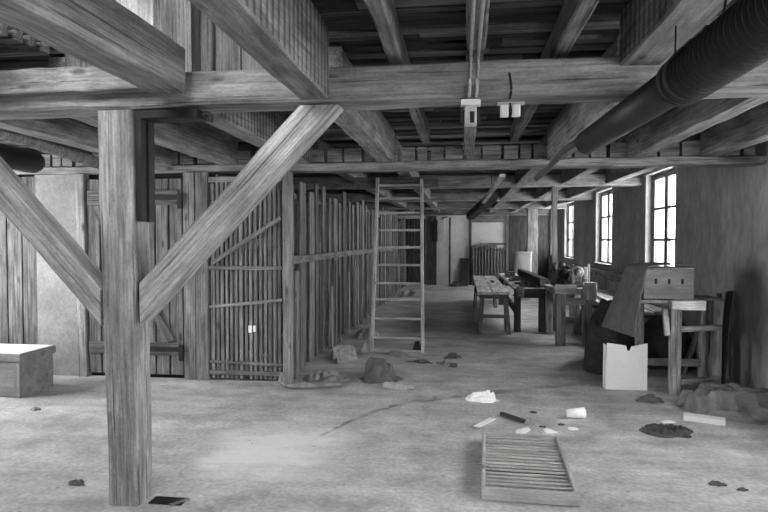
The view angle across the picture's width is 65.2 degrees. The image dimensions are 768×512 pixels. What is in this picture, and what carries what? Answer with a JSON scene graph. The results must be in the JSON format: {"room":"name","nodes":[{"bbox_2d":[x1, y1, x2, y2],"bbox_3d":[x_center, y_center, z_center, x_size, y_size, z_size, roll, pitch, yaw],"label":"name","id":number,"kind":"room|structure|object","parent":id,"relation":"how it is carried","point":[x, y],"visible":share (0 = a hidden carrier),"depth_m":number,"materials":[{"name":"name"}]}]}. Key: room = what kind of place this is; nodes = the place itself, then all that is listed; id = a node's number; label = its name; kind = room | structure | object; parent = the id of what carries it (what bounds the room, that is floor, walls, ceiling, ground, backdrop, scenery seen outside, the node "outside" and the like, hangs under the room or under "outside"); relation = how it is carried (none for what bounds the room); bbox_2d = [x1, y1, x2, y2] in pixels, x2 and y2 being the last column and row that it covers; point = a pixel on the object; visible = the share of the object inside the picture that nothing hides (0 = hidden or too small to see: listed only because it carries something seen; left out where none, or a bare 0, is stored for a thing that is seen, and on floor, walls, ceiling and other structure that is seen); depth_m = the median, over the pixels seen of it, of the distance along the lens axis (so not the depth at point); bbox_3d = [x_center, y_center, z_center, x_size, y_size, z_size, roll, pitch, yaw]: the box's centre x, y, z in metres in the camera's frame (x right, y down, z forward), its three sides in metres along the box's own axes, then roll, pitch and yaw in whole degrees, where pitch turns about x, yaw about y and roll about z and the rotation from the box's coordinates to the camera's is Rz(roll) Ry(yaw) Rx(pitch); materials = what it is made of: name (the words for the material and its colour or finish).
{"room":"old workshop","nodes":[
{"label":"old workshop","id":0,"kind":"room"},
{"bbox_2d":[0,174,77,375],"bbox_3d":[-4.418,0.225,7.198,1.685,2.365,0.120,0,2,7],"label":"wall","id":1,"kind":"structure","parent":0,"point":[56,303],"depth_m":7.09,"materials":[{"name":"paint"}]},
{"bbox_2d":[13,141,766,176],"bbox_3d":[-0.704,-1.068,6.741,9.220,0.253,0.254,0,2,7],"label":"ceiling beam","id":2,"kind":"structure","parent":1,"relation":"attached to","point":[684,153],"depth_m":6.45,"materials":[{"name":"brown wood"}]},
{"bbox_2d":[0,129,98,169],"bbox_3d":[-3.079,-1.008,5.511,0.198,0.210,2.812,0,2,0],"label":"joist","id":3,"kind":"object","parent":2,"relation":"attached to","point":[53,148],"visible":0.65,"depth_m":5.43,"materials":[{"name":"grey wood"}]},
{"bbox_2d":[89,173,184,377],"bbox_3d":[-2.868,0.231,7.001,1.190,2.365,0.010,0,2,7],"label":"wall","id":4,"kind":"structure","parent":0,"point":[174,175],"depth_m":6.96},
{"bbox_2d":[209,182,370,368],"bbox_3d":[-1.240,0.032,14.335,0.050,2.370,14.300,0,2,7],"label":"wall","id":5,"kind":"structure","parent":0,"point":[296,224],"depth_m":11.01,"materials":[{"name":"grey wood"}]},
{"bbox_2d":[0,0,736,202],"bbox_3d":[-0.345,-1.452,9.536,9.248,0.136,24.101,0,2,7],"label":"ceiling","id":6,"kind":"structure","parent":0,"point":[440,25],"depth_m":3.71,"materials":[{"name":"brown wood"}]},
{"bbox_2d":[0,143,44,172],"bbox_3d":[-4.019,-1.036,5.822,0.250,0.290,1.770,0,2,10],"label":"pipe","id":7,"kind":"object","parent":6,"relation":"hanging from","point":[17,158],"visible":1,"depth_m":6.35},
{"bbox_2d":[0,118,171,165],"bbox_3d":[-2.705,-1.161,5.431,0.212,0.360,2.852,0,2,7],"label":"joist","id":8,"kind":"object","parent":6,"relation":"attached to","point":[72,132],"visible":0.31,"depth_m":5.05,"materials":[{"name":"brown wood"}]},
{"bbox_2d":[0,0,184,93],"bbox_3d":[-1.584,-0.970,0.593,0.234,0.262,5.620,0,2,7],"label":"joist","id":9,"kind":"object","parent":6,"relation":"attached to","point":[105,35],"visible":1,"depth_m":2.67,"materials":[{"name":"wood"}]},
{"bbox_2d":[48,57,237,165],"bbox_3d":[-1.918,-1.157,5.329,0.211,0.362,2.852,0,2,7],"label":"joist","id":10,"kind":"object","parent":6,"relation":"attached to","point":[201,140],"visible":0.44,"depth_m":5.70,"materials":[{"name":"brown wood"}]},
{"bbox_2d":[205,111,310,163],"bbox_3d":[-1.077,-1.155,5.220,0.192,0.362,2.852,0,2,7],"label":"joist","id":11,"kind":"object","parent":6,"relation":"attached to","point":[255,128],"visible":0.33,"depth_m":4.86,"materials":[{"name":"wood"}]},
{"bbox_2d":[189,0,328,98],"bbox_3d":[-0.766,-1.007,0.538,0.186,0.407,5.722,0,2,7],"label":"joist","id":12,"kind":"object","parent":6,"relation":"attached to","point":[288,39],"visible":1,"depth_m":2.63,"materials":[{"name":"wood"}]},
{"bbox_2d":[311,138,369,182],"bbox_3d":[-0.594,-1.313,8.838,0.187,0.241,3.944,0,2,7],"label":"joist","id":13,"kind":"object","parent":6,"relation":"attached to","point":[319,144],"visible":0.27,"depth_m":8.69,"materials":[{"name":"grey wood"}]},
{"bbox_2d":[329,46,394,162],"bbox_3d":[-0.163,-1.151,5.101,0.190,0.364,2.852,0,2,7],"label":"joist","id":14,"kind":"object","parent":6,"relation":"attached to","point":[370,129],"visible":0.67,"depth_m":4.91,"materials":[{"name":"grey wood"}]},
{"bbox_2d":[364,175,392,196],"bbox_3d":[-0.108,-1.417,12.808,0.191,0.240,3.544,0,2,7],"label":"joist","id":15,"kind":"object","parent":6,"relation":"attached to","point":[382,192],"visible":0.36,"depth_m":13.00,"materials":[{"name":"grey wood"}]},
{"bbox_2d":[363,0,429,142],"bbox_3d":[-0.124,-1.161,2.003,0.098,0.178,8.800,0,2,7],"label":"joist","id":16,"kind":"object","parent":6,"relation":"attached to","point":[383,13],"visible":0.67,"depth_m":3.15,"materials":[{"name":"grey wood"}]},
{"bbox_2d":[394,135,418,176],"bbox_3d":[0.287,-1.309,8.724,0.191,0.243,3.944,0,2,7],"label":"joist","id":17,"kind":"object","parent":6,"relation":"attached to","point":[397,144],"visible":0.22,"depth_m":8.57,"materials":[{"name":"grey wood"}]},
{"bbox_2d":[355,176,438,187],"bbox_3d":[0.193,-1.120,9.105,1.270,0.153,0.040,0,2,7],"label":"board","id":18,"kind":"object","parent":17,"relation":"attached to","point":[364,182],"visible":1,"depth_m":9.08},
{"bbox_2d":[413,175,429,199],"bbox_3d":[0.805,-1.414,12.689,0.193,0.242,3.544,0,2,7],"label":"joist","id":19,"kind":"object","parent":6,"relation":"attached to","point":[426,192],"visible":0.38,"depth_m":12.94,"materials":[{"name":"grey wood"}]},
{"bbox_2d":[464,38,482,155],"bbox_3d":[0.715,-1.177,4.955,0.107,0.302,2.910,0,2,7],"label":"joist","id":20,"kind":"object","parent":6,"relation":"attached to","point":[469,132],"visible":0.36,"depth_m":5.12,"materials":[{"name":"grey wood"}]},
{"bbox_2d":[466,0,489,50],"bbox_3d":[0.129,-1.119,0.418,0.112,0.178,5.722,0,2,7],"label":"joist","id":21,"kind":"object","parent":6,"relation":"attached to","point":[468,2],"visible":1,"depth_m":2.84,"materials":[{"name":"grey wood"}]},
{"bbox_2d":[467,0,484,98],"bbox_3d":[0.149,-0.907,0.651,0.070,0.260,5.377,0,2,7],"label":"conduit","id":22,"kind":"object","parent":21,"relation":"attached to","point":[473,2],"visible":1,"depth_m":3.04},
{"bbox_2d":[461,99,480,126],"bbox_3d":[0.478,-0.787,3.316,0.108,0.127,0.140,0,2,7],"label":"junction box","id":23,"kind":"object","parent":22,"relation":"attached to","point":[471,107],"visible":1,"depth_m":3.28,"materials":[{"name":"plastic"}]},
{"bbox_2d":[466,174,504,218],"bbox_3d":[1.578,-0.935,8.988,0.310,0.611,4.573,0,2,3],"label":"chute","id":24,"kind":"object","parent":6,"relation":"hanging from","point":[490,197],"visible":1,"depth_m":9.34,"materials":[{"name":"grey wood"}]},
{"bbox_2d":[501,173,520,199],"bbox_3d":[2.633,-1.409,12.452,0.201,0.242,3.544,0,2,7],"label":"joist","id":25,"kind":"object","parent":6,"relation":"attached to","point":[506,193],"visible":0.52,"depth_m":12.71,"materials":[{"name":"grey wood"}]},
{"bbox_2d":[515,133,546,184],"bbox_3d":[2.125,-1.302,8.486,0.199,0.242,3.944,0,2,7],"label":"joist","id":26,"kind":"object","parent":6,"relation":"attached to","point":[522,176],"visible":0.31,"depth_m":9.09,"materials":[{"name":"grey wood"}]},
{"bbox_2d":[535,173,564,198],"bbox_3d":[3.413,-1.405,12.350,0.171,0.243,3.544,0,2,7],"label":"joist","id":27,"kind":"object","parent":6,"relation":"attached to","point":[541,192],"visible":0.48,"depth_m":12.88,"materials":[{"name":"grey wood"}]},
{"bbox_2d":[511,0,599,140],"bbox_3d":[0.793,-1.158,1.883,0.099,0.177,8.800,0,2,7],"label":"joist","id":28,"kind":"object","parent":6,"relation":"attached to","point":[574,15],"visible":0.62,"depth_m":3.11,"materials":[{"name":"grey wood"}]},
{"bbox_2d":[547,35,618,159],"bbox_3d":[1.625,-1.146,4.869,0.199,0.363,2.852,0,2,7],"label":"joist","id":29,"kind":"object","parent":6,"relation":"attached to","point":[572,119],"visible":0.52,"depth_m":4.89,"materials":[{"name":"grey wood"}]},
{"bbox_2d":[566,172,605,198],"bbox_3d":[4.120,-1.403,12.259,0.173,0.243,3.544,0,2,7],"label":"joist","id":30,"kind":"object","parent":6,"relation":"attached to","point":[572,192],"visible":0.55,"depth_m":12.63,"materials":[{"name":"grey wood"}]},
{"bbox_2d":[561,134,626,183],"bbox_3d":[2.880,-1.299,8.387,0.172,0.243,3.944,0,2,7],"label":"joist","id":31,"kind":"object","parent":6,"relation":"attached to","point":[568,176],"visible":0.38,"depth_m":9.10,"materials":[{"name":"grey wood"}]},
{"bbox_2d":[605,132,700,183],"bbox_3d":[3.617,-1.297,8.292,0.170,0.240,3.944,0,2,7],"label":"joist","id":32,"kind":"object","parent":6,"relation":"attached to","point":[613,176],"visible":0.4,"depth_m":9.09,"materials":[{"name":"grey wood"}]},
{"bbox_2d":[619,0,731,65],"bbox_3d":[0.977,-1.061,0.310,0.221,0.288,5.722,0,2,7],"label":"joist","id":33,"kind":"object","parent":6,"relation":"attached to","point":[646,27],"visible":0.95,"depth_m":2.72,"materials":[{"name":"wood"}]},
{"bbox_2d":[534,0,767,180],"bbox_3d":[1.368,-0.831,3.432,0.238,0.344,6.802,0,2,7],"label":"ventilation duct","id":34,"kind":"object","parent":33,"relation":"hanging from","point":[735,43],"visible":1,"depth_m":2.24,"materials":[{"name":"metal"}]},
{"bbox_2d":[627,97,767,157],"bbox_3d":[2.405,-1.143,4.767,0.173,0.361,2.852,0,2,7],"label":"joist","id":35,"kind":"object","parent":6,"relation":"attached to","point":[676,124],"visible":0.52,"depth_m":4.71,"materials":[{"name":"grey wood"}]},
{"bbox_2d":[700,101,767,156],"bbox_3d":[3.119,-1.142,4.675,0.170,0.360,2.852,0,2,7],"label":"joist","id":36,"kind":"object","parent":6,"relation":"attached to","point":[748,128],"visible":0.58,"depth_m":5.33,"materials":[{"name":"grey wood"}]},
{"bbox_2d":[0,285,767,511],"bbox_3d":[-0.295,1.444,9.610,10.150,0.200,24.900,0,2,7],"label":"floor","id":37,"kind":"structure","parent":0,"point":[246,444],"depth_m":4.91,"materials":[{"name":"concrete"}]},
{"bbox_2d":[0,344,55,397],"bbox_3d":[-4.309,1.204,6.413,1.350,0.451,0.540,0,2,7],"label":"wooden chest","id":38,"kind":"object","parent":37,"relation":"on","point":[25,369],"visible":1,"depth_m":6.20,"materials":[{"name":"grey wood"}]},
{"bbox_2d":[68,479,84,485],"bbox_3d":[-2.015,1.480,3.930,0.093,0.027,0.095,-1,2,-30],"label":"crumb","id":39,"kind":"object","parent":37,"relation":"on","point":[76,482],"visible":1,"depth_m":3.92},
{"bbox_2d":[75,174,91,376],"bbox_3d":[-3.526,0.229,7.057,0.117,2.365,0.136,0,2,7],"label":"post","id":40,"kind":"object","parent":37,"relation":"on","point":[80,179],"visible":0.65,"depth_m":7.00,"materials":[{"name":"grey wood"}]},
{"bbox_2d":[97,109,151,505],"bbox_3d":[-1.573,0.318,3.674,0.225,2.368,0.210,0,1,7],"label":"timber post","id":41,"kind":"object","parent":37,"relation":"on","point":[124,240],"visible":0.89,"depth_m":3.59,"materials":[{"name":"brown wood"}]},
{"bbox_2d":[0,156,103,325],"bbox_3d":[-2.295,-0.225,3.761,1.205,1.287,0.171,0,2,8],"label":"brace","id":42,"kind":"object","parent":41,"relation":"attached to","point":[57,247],"visible":0.86,"depth_m":3.66,"materials":[{"name":"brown wood"}]},
{"bbox_2d":[136,108,213,221],"bbox_3d":[-1.234,-0.534,3.603,0.456,0.656,0.173,0,2,7],"label":"channel","id":43,"kind":"object","parent":41,"relation":"attached to","point":[145,119],"visible":1,"depth_m":3.57,"materials":[{"name":"metal"}]},
{"bbox_2d":[139,104,343,322],"bbox_3d":[-0.847,-0.231,3.572,1.214,1.266,0.173,0,2,7],"label":"brace","id":44,"kind":"object","parent":41,"relation":"attached to","point":[306,124],"visible":1,"depth_m":3.51,"materials":[{"name":"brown wood"}]},
{"bbox_2d":[148,496,189,505],"bbox_3d":[-1.309,1.494,3.656,0.232,0.014,0.129,0,2,7],"label":"floor plate","id":45,"kind":"object","parent":37,"relation":"on","point":[163,500],"visible":1,"depth_m":3.66,"materials":[{"name":"metal"}]},
{"bbox_2d":[183,172,209,380],"bbox_3d":[-2.138,0.235,6.843,0.290,2.365,0.055,0,2,7],"label":"wooden post","id":46,"kind":"object","parent":37,"relation":"on","point":[195,184],"visible":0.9,"depth_m":6.82,"materials":[{"name":"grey wood"}]},
{"bbox_2d":[87,178,183,374],"bbox_3d":[-2.871,0.240,6.924,1.185,2.250,0.085,0,2,7],"label":"door","id":47,"kind":"structure","parent":46,"relation":"attached to","point":[168,192],"depth_m":6.89,"materials":[{"name":"wood"}]},
{"bbox_2d":[282,171,293,383],"bbox_3d":[-1.074,0.238,6.717,0.093,2.365,0.135,0,2,7],"label":"post","id":48,"kind":"object","parent":37,"relation":"on","point":[287,180],"visible":0.93,"depth_m":6.66,"materials":[{"name":"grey wood"}]},
{"bbox_2d":[208,174,282,379],"bbox_3d":[-1.552,0.232,6.790,0.859,2.314,0.130,0,2,7],"label":"gate","id":49,"kind":"object","parent":48,"relation":"attached to","point":[263,242],"visible":0.79,"depth_m":6.77,"materials":[{"name":"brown wood"}]},
{"bbox_2d":[278,372,342,388],"bbox_3d":[-0.797,1.338,6.466,0.701,0.156,0.154,0,2,2],"label":"strip","id":50,"kind":"object","parent":37,"relation":"on","point":[318,385],"visible":1,"depth_m":6.44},
{"bbox_2d":[303,369,350,384],"bbox_3d":[-0.656,1.367,6.825,0.553,0.099,0.437,0,2,-1],"label":"rag","id":51,"kind":"object","parent":37,"relation":"on","point":[320,375],"visible":0.96,"depth_m":6.79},
{"bbox_2d":[330,345,357,364],"bbox_3d":[-0.542,1.295,8.142,0.366,0.172,0.848,0,2,-14],"label":"rag","id":52,"kind":"object","parent":37,"relation":"on","point":[341,354],"visible":1,"depth_m":8.04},
{"bbox_2d":[281,182,407,377],"bbox_3d":[-0.186,0.013,14.046,0.235,2.424,14.600,0,2,7],"label":"wall","id":53,"kind":"structure","parent":37,"relation":"on","point":[314,256],"depth_m":9.38,"materials":[{"name":"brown wood"}]},
{"bbox_2d":[355,328,378,339],"bbox_3d":[-0.285,1.259,9.940,0.404,0.148,0.752,0,2,2],"label":"rag","id":54,"kind":"object","parent":37,"relation":"on","point":[364,334],"visible":0.78,"depth_m":9.80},
{"bbox_2d":[359,357,402,383],"bbox_3d":[-0.027,1.290,6.880,0.503,0.249,0.417,0,2,-10],"label":"cloth","id":55,"kind":"object","parent":37,"relation":"on","point":[377,370],"visible":0.99,"depth_m":6.80,"materials":[{"name":"fabric"}]},
{"bbox_2d":[376,381,416,390],"bbox_3d":[0.131,1.393,6.494,0.499,0.065,0.141,1,2,33],"label":"rag","id":56,"kind":"object","parent":37,"relation":"on","point":[392,385],"visible":1,"depth_m":6.42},
{"bbox_2d":[370,178,423,352],"bbox_3d":[0.221,0.101,8.770,0.775,2.546,0.613,0,2,7],"label":"wooden ladder","id":57,"kind":"object","parent":37,"relation":"on","point":[377,198],"visible":0.98,"depth_m":8.73,"materials":[{"name":"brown wood"}]},
{"bbox_2d":[383,350,419,357],"bbox_3d":[0.231,1.344,8.273,0.586,0.067,0.139,1,2,36],"label":"rag","id":58,"kind":"object","parent":37,"relation":"on","point":[392,352],"visible":1,"depth_m":8.26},
{"bbox_2d":[397,290,420,296],"bbox_3d":[0.707,1.050,17.061,0.722,0.185,0.670,0,2,7],"label":"rag","id":59,"kind":"object","parent":37,"relation":"on","point":[407,293],"visible":0.99,"depth_m":16.87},
{"bbox_2d":[459,258,468,285],"bbox_3d":[2.818,0.559,21.140,0.300,0.969,0.384,0,2,17],"label":"leaning board","id":60,"kind":"object","parent":37,"relation":"on","point":[464,262],"visible":0.85,"depth_m":21.13,"materials":[{"name":"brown wood"}]},
{"bbox_2d":[465,390,498,402],"bbox_3d":[0.985,1.391,6.027,0.340,0.093,0.285,0,2,7],"label":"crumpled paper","id":61,"kind":"object","parent":37,"relation":"on","point":[486,396],"visible":1,"depth_m":5.95,"materials":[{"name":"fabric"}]},
{"bbox_2d":[472,247,506,285],"bbox_3d":[3.695,0.370,20.976,1.210,1.340,0.200,0,2,7],"label":"radiator","id":62,"kind":"object","parent":37,"relation":"on","point":[473,249],"visible":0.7,"depth_m":20.91,"materials":[{"name":"metal"}]},
{"bbox_2d":[473,276,510,333],"bbox_3d":[2.162,0.907,12.428,0.561,0.734,4.650,0,2,7],"label":"bench","id":63,"kind":"object","parent":37,"relation":"on","point":[485,289],"visible":0.98,"depth_m":10.33,"materials":[{"name":"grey wood"}]},
{"bbox_2d":[500,412,525,422],"bbox_3d":[1.148,1.438,5.347,0.035,0.030,0.291,-1,2,-33],"label":"stick","id":64,"kind":"object","parent":37,"relation":"on","point":[504,414],"visible":1,"depth_m":5.33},
{"bbox_2d":[498,273,545,331],"bbox_3d":[2.809,0.863,12.650,0.607,0.800,5.042,0,2,7],"label":"bench","id":65,"kind":"object","parent":37,"relation":"on","point":[520,292],"visible":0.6,"depth_m":10.43,"materials":[{"name":"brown wood"}]},
{"bbox_2d":[517,269,548,286],"bbox_3d":[2.975,0.422,12.143,0.160,0.157,3.580,0,2,6],"label":"dark timber","id":66,"kind":"object","parent":65,"relation":"on","point":[532,277],"visible":0.93,"depth_m":11.37,"materials":[{"name":"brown wood"}]},
{"bbox_2d":[514,252,531,299],"bbox_3d":[3.742,0.528,16.172,0.490,1.280,0.490,0,2,7],"label":"drum","id":67,"kind":"object","parent":37,"relation":"on","point":[522,260],"visible":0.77,"depth_m":15.97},
{"bbox_2d":[482,432,579,506],"bbox_3d":[0.976,1.445,4.169,0.580,0.081,1.082,0,2,10],"label":"pallet","id":68,"kind":"object","parent":37,"relation":"on","point":[537,496],"visible":1,"depth_m":4.00,"materials":[{"name":"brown wood"}]},
{"bbox_2d":[527,209,537,273],"bbox_3d":[4.423,-0.138,17.904,0.308,2.520,0.207,0,2,7],"label":"post","id":69,"kind":"object","parent":37,"relation":"on","point":[532,214],"visible":0.64,"depth_m":17.79,"materials":[{"name":"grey wood"}]},
{"bbox_2d":[551,187,556,330],"bbox_3d":[2.989,0.059,10.528,0.091,2.520,0.107,0,1,7],"label":"post","id":70,"kind":"object","parent":37,"relation":"on","point":[554,189],"visible":0.57,"depth_m":10.47,"materials":[{"name":"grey wood"}]},
{"bbox_2d":[544,282,596,345],"bbox_3d":[2.966,0.863,9.629,0.630,0.960,1.290,0,2,7],"label":"table","id":71,"kind":"object","parent":37,"relation":"on","point":[589,289],"visible":0.97,"depth_m":9.09,"materials":[{"name":"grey wood"}]},
{"bbox_2d":[547,262,589,286],"bbox_3d":[2.953,0.288,9.585,0.610,0.389,0.550,0,2,7],"label":"machine","id":72,"kind":"object","parent":71,"relation":"on","point":[577,275],"visible":0.98,"depth_m":9.45,"materials":[{"name":"metal"}]},
{"bbox_2d":[566,407,585,418],"bbox_3d":[1.716,1.405,5.368,0.153,0.100,0.100,0,2,-4],"label":"paper cup","id":73,"kind":"object","parent":37,"relation":"on","point":[580,412],"visible":1,"depth_m":5.33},
{"bbox_2d":[581,296,598,321],"bbox_3d":[4.150,1.011,11.795,0.730,0.561,0.448,0,2,7],"label":"trestle","id":74,"kind":"object","parent":37,"relation":"on","point":[593,306],"visible":0.11,"depth_m":11.65,"materials":[{"name":"grey wood"}]},
{"bbox_2d":[597,290,668,313],"bbox_3d":[4.147,0.745,10.219,0.244,0.040,3.710,0,2,7],"label":"board","id":75,"kind":"object","parent":74,"relation":"on","point":[657,310],"visible":0.34,"depth_m":9.01,"materials":[{"name":"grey wood"}]},
{"bbox_2d":[583,299,634,374],"bbox_3d":[2.743,0.958,7.280,0.574,0.892,0.554,0,2,7],"label":"sack","id":76,"kind":"object","parent":37,"relation":"on","point":[596,335],"visible":0.48,"depth_m":7.16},
{"bbox_2d":[603,343,647,390],"bbox_3d":[2.583,1.172,6.435,0.425,0.505,0.132,0,2,7],"label":"cardboard box","id":77,"kind":"object","parent":37,"relation":"on","point":[623,369],"visible":1,"depth_m":6.37,"materials":[{"name":"cardboard"}]},
{"bbox_2d":[636,394,663,403],"bbox_3d":[2.637,1.408,5.958,0.272,0.063,0.186,0,2,-4],"label":"rag","id":78,"kind":"object","parent":37,"relation":"on","point":[648,398],"visible":1,"depth_m":5.92,"materials":[{"name":"fabric"}]},
{"bbox_2d":[639,423,692,437],"bbox_3d":[2.358,1.433,4.993,0.440,0.065,0.311,0,2,2],"label":"pile","id":79,"kind":"object","parent":37,"relation":"on","point":[660,430],"visible":1,"depth_m":4.94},
{"bbox_2d":[644,314,696,369],"bbox_3d":[3.572,1.063,7.641,0.724,0.662,0.603,0,2,7],"label":"sack","id":80,"kind":"object","parent":37,"relation":"on","point":[654,336],"visible":0.42,"depth_m":7.43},
{"bbox_2d":[635,295,723,395],"bbox_3d":[3.127,0.934,6.398,0.920,0.990,0.760,0,2,7],"label":"side table","id":81,"kind":"object","parent":37,"relation":"on","point":[673,328],"visible":0.77,"depth_m":6.30,"materials":[{"name":"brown wood"}]},
{"bbox_2d":[642,266,693,299],"bbox_3d":[2.942,0.277,6.335,0.485,0.324,0.398,0,2,7],"label":"drawer box","id":82,"kind":"object","parent":81,"relation":"on","point":[661,282],"visible":0.82,"depth_m":6.15,"materials":[{"name":"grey wood"}]},
{"bbox_2d":[601,262,693,336],"bbox_3d":[2.792,0.441,6.342,0.772,0.744,0.770,0,2,7],"label":"draped cloth","id":83,"kind":"object","parent":82,"relation":"on","point":[622,314],"visible":1,"depth_m":6.31,"materials":[{"name":"fabric"}]},
{"bbox_2d":[681,301,710,373],"bbox_3d":[3.748,0.957,7.180,0.393,0.911,0.131,0,2,-1],"label":"plank","id":84,"kind":"object","parent":37,"relation":"on","point":[694,342],"visible":0.38,"depth_m":7.15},
{"bbox_2d":[683,412,724,425],"bbox_3d":[2.818,1.435,5.281,0.323,0.045,0.120,1,2,29],"label":"wood offcut","id":85,"kind":"object","parent":37,"relation":"on","point":[692,417],"visible":1,"depth_m":5.25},
{"bbox_2d":[708,292,725,376],"bbox_3d":[3.792,0.915,6.861,0.242,1.004,0.063,0,2,-7],"label":"plank","id":86,"kind":"object","parent":37,"relation":"on","point":[723,293],"visible":0.35,"depth_m":6.83,"materials":[{"name":"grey wood"}]},
{"bbox_2d":[675,381,767,424],"bbox_3d":[3.275,1.330,5.674,0.902,0.233,0.893,1,2,36],"label":"blanket","id":87,"kind":"object","parent":37,"relation":"on","point":[732,401],"visible":1,"depth_m":5.48,"materials":[{"name":"fabric"}]},
{"bbox_2d":[721,291,735,383],"bbox_3d":[3.812,0.904,6.696,0.149,1.037,0.219,0,2,7],"label":"plank","id":88,"kind":"object","parent":37,"relation":"on","point":[730,295],"visible":0.69,"depth_m":6.65,"materials":[{"name":"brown wood"}]},
{"bbox_2d":[364,209,549,284],"bbox_3d":[1.227,-0.479,21.668,9.850,3.000,0.300,0,2,7],"label":"wall","id":89,"kind":"structure","parent":0,"point":[482,232],"depth_m":21.32,"materials":[{"name":"paint"}]},
{"bbox_2d":[398,219,425,283],"bbox_3d":[1.009,-0.164,21.502,1.024,2.340,0.080,0,2,7],"label":"door","id":90,"kind":"structure","parent":89,"relation":"in","point":[410,253],"depth_m":21.50,"materials":[{"name":"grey wood"}]},
{"bbox_2d":[427,216,436,284],"bbox_3d":[1.699,-0.202,21.429,0.350,2.460,0.055,0,2,7],"label":"board","id":91,"kind":"object","parent":89,"relation":"attached to","point":[431,244],"visible":1,"depth_m":21.41,"materials":[{"name":"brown wood"}]},
{"bbox_2d":[434,216,447,240],"bbox_3d":[2.022,-0.964,21.309,0.487,0.890,0.160,0,2,7],"label":"box","id":92,"kind":"object","parent":89,"relation":"attached to","point":[440,222],"visible":1,"depth_m":21.25,"materials":[{"name":"metal"}]},
{"bbox_2d":[449,217,450,283],"bbox_3d":[2.349,-0.180,21.348,0.037,2.380,0.037,1,2,30],"label":"pipe","id":93,"kind":"object","parent":89,"relation":"attached to","point":[450,217],"visible":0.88,"depth_m":21.34,"materials":[{"name":"grey metal"}]},
{"bbox_2d":[469,219,471,284],"bbox_3d":[3.065,-0.198,21.252,0.085,2.460,0.055,0,2,7],"label":"board","id":94,"kind":"object","parent":89,"relation":"attached to","point":[470,220],"visible":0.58,"depth_m":21.23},
{"bbox_2d":[397,209,548,215],"bbox_3d":[3.111,-1.594,21.201,5.300,0.310,0.063,0,2,7],"label":"board","id":95,"kind":"object","parent":89,"relation":"attached to","point":[453,211],"visible":0.41,"depth_m":21.20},
{"bbox_2d":[472,215,504,221],"bbox_3d":[3.682,-1.305,21.142,1.150,0.240,0.055,0,2,7],"label":"board","id":96,"kind":"object","parent":89,"relation":"attached to","point":[497,218],"visible":0.85,"depth_m":21.11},
{"bbox_2d":[505,215,508,285],"bbox_3d":[4.322,-0.193,21.089,0.100,2.460,0.055,0,2,7],"label":"board","id":97,"kind":"object","parent":89,"relation":"attached to","point":[507,216],"visible":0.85,"depth_m":21.05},
{"bbox_2d":[509,215,548,278],"bbox_3d":[5.061,-0.191,20.998,1.370,2.460,0.045,0,2,7],"label":"board","id":98,"kind":"object","parent":89,"relation":"attached to","point":[517,223],"visible":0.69,"depth_m":20.97,"materials":[{"name":"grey wood"}]},
{"bbox_2d":[550,141,767,387],"bbox_3d":[4.391,-0.139,8.959,0.300,3.000,24.100,0,2,7],"label":"wall","id":99,"kind":"structure","parent":0,"point":[721,213],"depth_m":7.46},
{"bbox_2d":[0,54,767,119],"bbox_3d":[-1.113,-0.974,3.598,9.220,0.212,0.255,0,2,7],"label":"ceiling beam","id":100,"kind":"structure","parent":99,"relation":"attached to","point":[586,79],"depth_m":3.34,"materials":[{"name":"wood"}]},
{"bbox_2d":[0,66,145,97],"bbox_3d":[-1.923,-1.024,3.526,1.170,0.150,0.100,0,2,7],"label":"ceiling plate","id":101,"kind":"object","parent":100,"relation":"attached to","point":[67,80],"visible":0.75,"depth_m":3.48,"materials":[{"name":"wood"}]},
{"bbox_2d":[497,73,524,117],"bbox_3d":[0.692,-0.873,3.266,0.145,0.232,0.080,0,2,7],"label":"socket","id":102,"kind":"object","parent":100,"relation":"hanging from","point":[515,107],"visible":1,"depth_m":3.26,"materials":[{"name":"plastic"}]},
{"bbox_2d":[332,201,565,209],"bbox_3d":[0.803,-1.525,18.337,9.220,0.226,0.254,0,2,7],"label":"ceiling beam","id":103,"kind":"structure","parent":99,"relation":"attached to","point":[539,204],"depth_m":18.06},
{"bbox_2d":[306,191,593,202],"bbox_3d":[0.326,-1.427,14.667,9.220,0.226,0.255,0,2,7],"label":"ceiling beam","id":104,"kind":"structure","parent":99,"relation":"attached to","point":[561,195],"depth_m":14.38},
{"bbox_2d":[280,173,642,189],"bbox_3d":[-0.164,-1.327,10.900,9.220,0.224,0.255,0,2,7],"label":"ceiling beam","id":105,"kind":"structure","parent":99,"relation":"attached to","point":[593,179],"depth_m":10.54,"materials":[{"name":"wood"}]},
{"bbox_2d":[562,202,573,259],"bbox_3d":[5.370,-0.726,17.264,0.240,1.622,1.442,0,2,7],"label":"window","id":106,"kind":"structure","parent":99,"relation":"in","point":[569,256],"depth_m":17.82,"materials":[{"name":"glass"}]},
{"bbox_2d":[593,189,611,265],"bbox_3d":[4.823,-0.614,13.051,0.240,1.622,1.442,0,2,7],"label":"window","id":107,"kind":"structure","parent":99,"relation":"in","point":[602,262],"depth_m":13.16,"materials":[{"name":"paint"}]},
{"bbox_2d":[590,268,621,281],"bbox_3d":[4.633,0.388,12.623,0.140,0.150,2.600,0,2,7],"label":"shelf","id":108,"kind":"object","parent":99,"relation":"attached to","point":[612,276],"visible":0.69,"depth_m":12.21,"materials":[{"name":"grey wood"}]},
{"bbox_2d":[651,168,675,265],"bbox_3d":[4.343,-0.515,9.358,0.240,1.622,1.392,0,2,7],"label":"window","id":109,"kind":"structure","parent":99,"relation":"in","point":[667,174],"depth_m":9.41,"materials":[{"name":"glass"}]},
{"bbox_3d":[-1.427,-1.953,2.509,1.730,1.130,3.810,0,2,7],"label":"wall","id":110,"kind":"structure","parent":0,"visible":0},
{"bbox_2d":[65,0,263,71],"bbox_3d":[-1.276,-1.750,3.736,1.575,1.300,0.070,0,2,7],"label":"shaft boarding","id":111,"kind":"object","parent":110,"relation":"attached to","point":[207,47],"visible":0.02,"depth_m":3.75,"materials":[{"name":"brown wood"}]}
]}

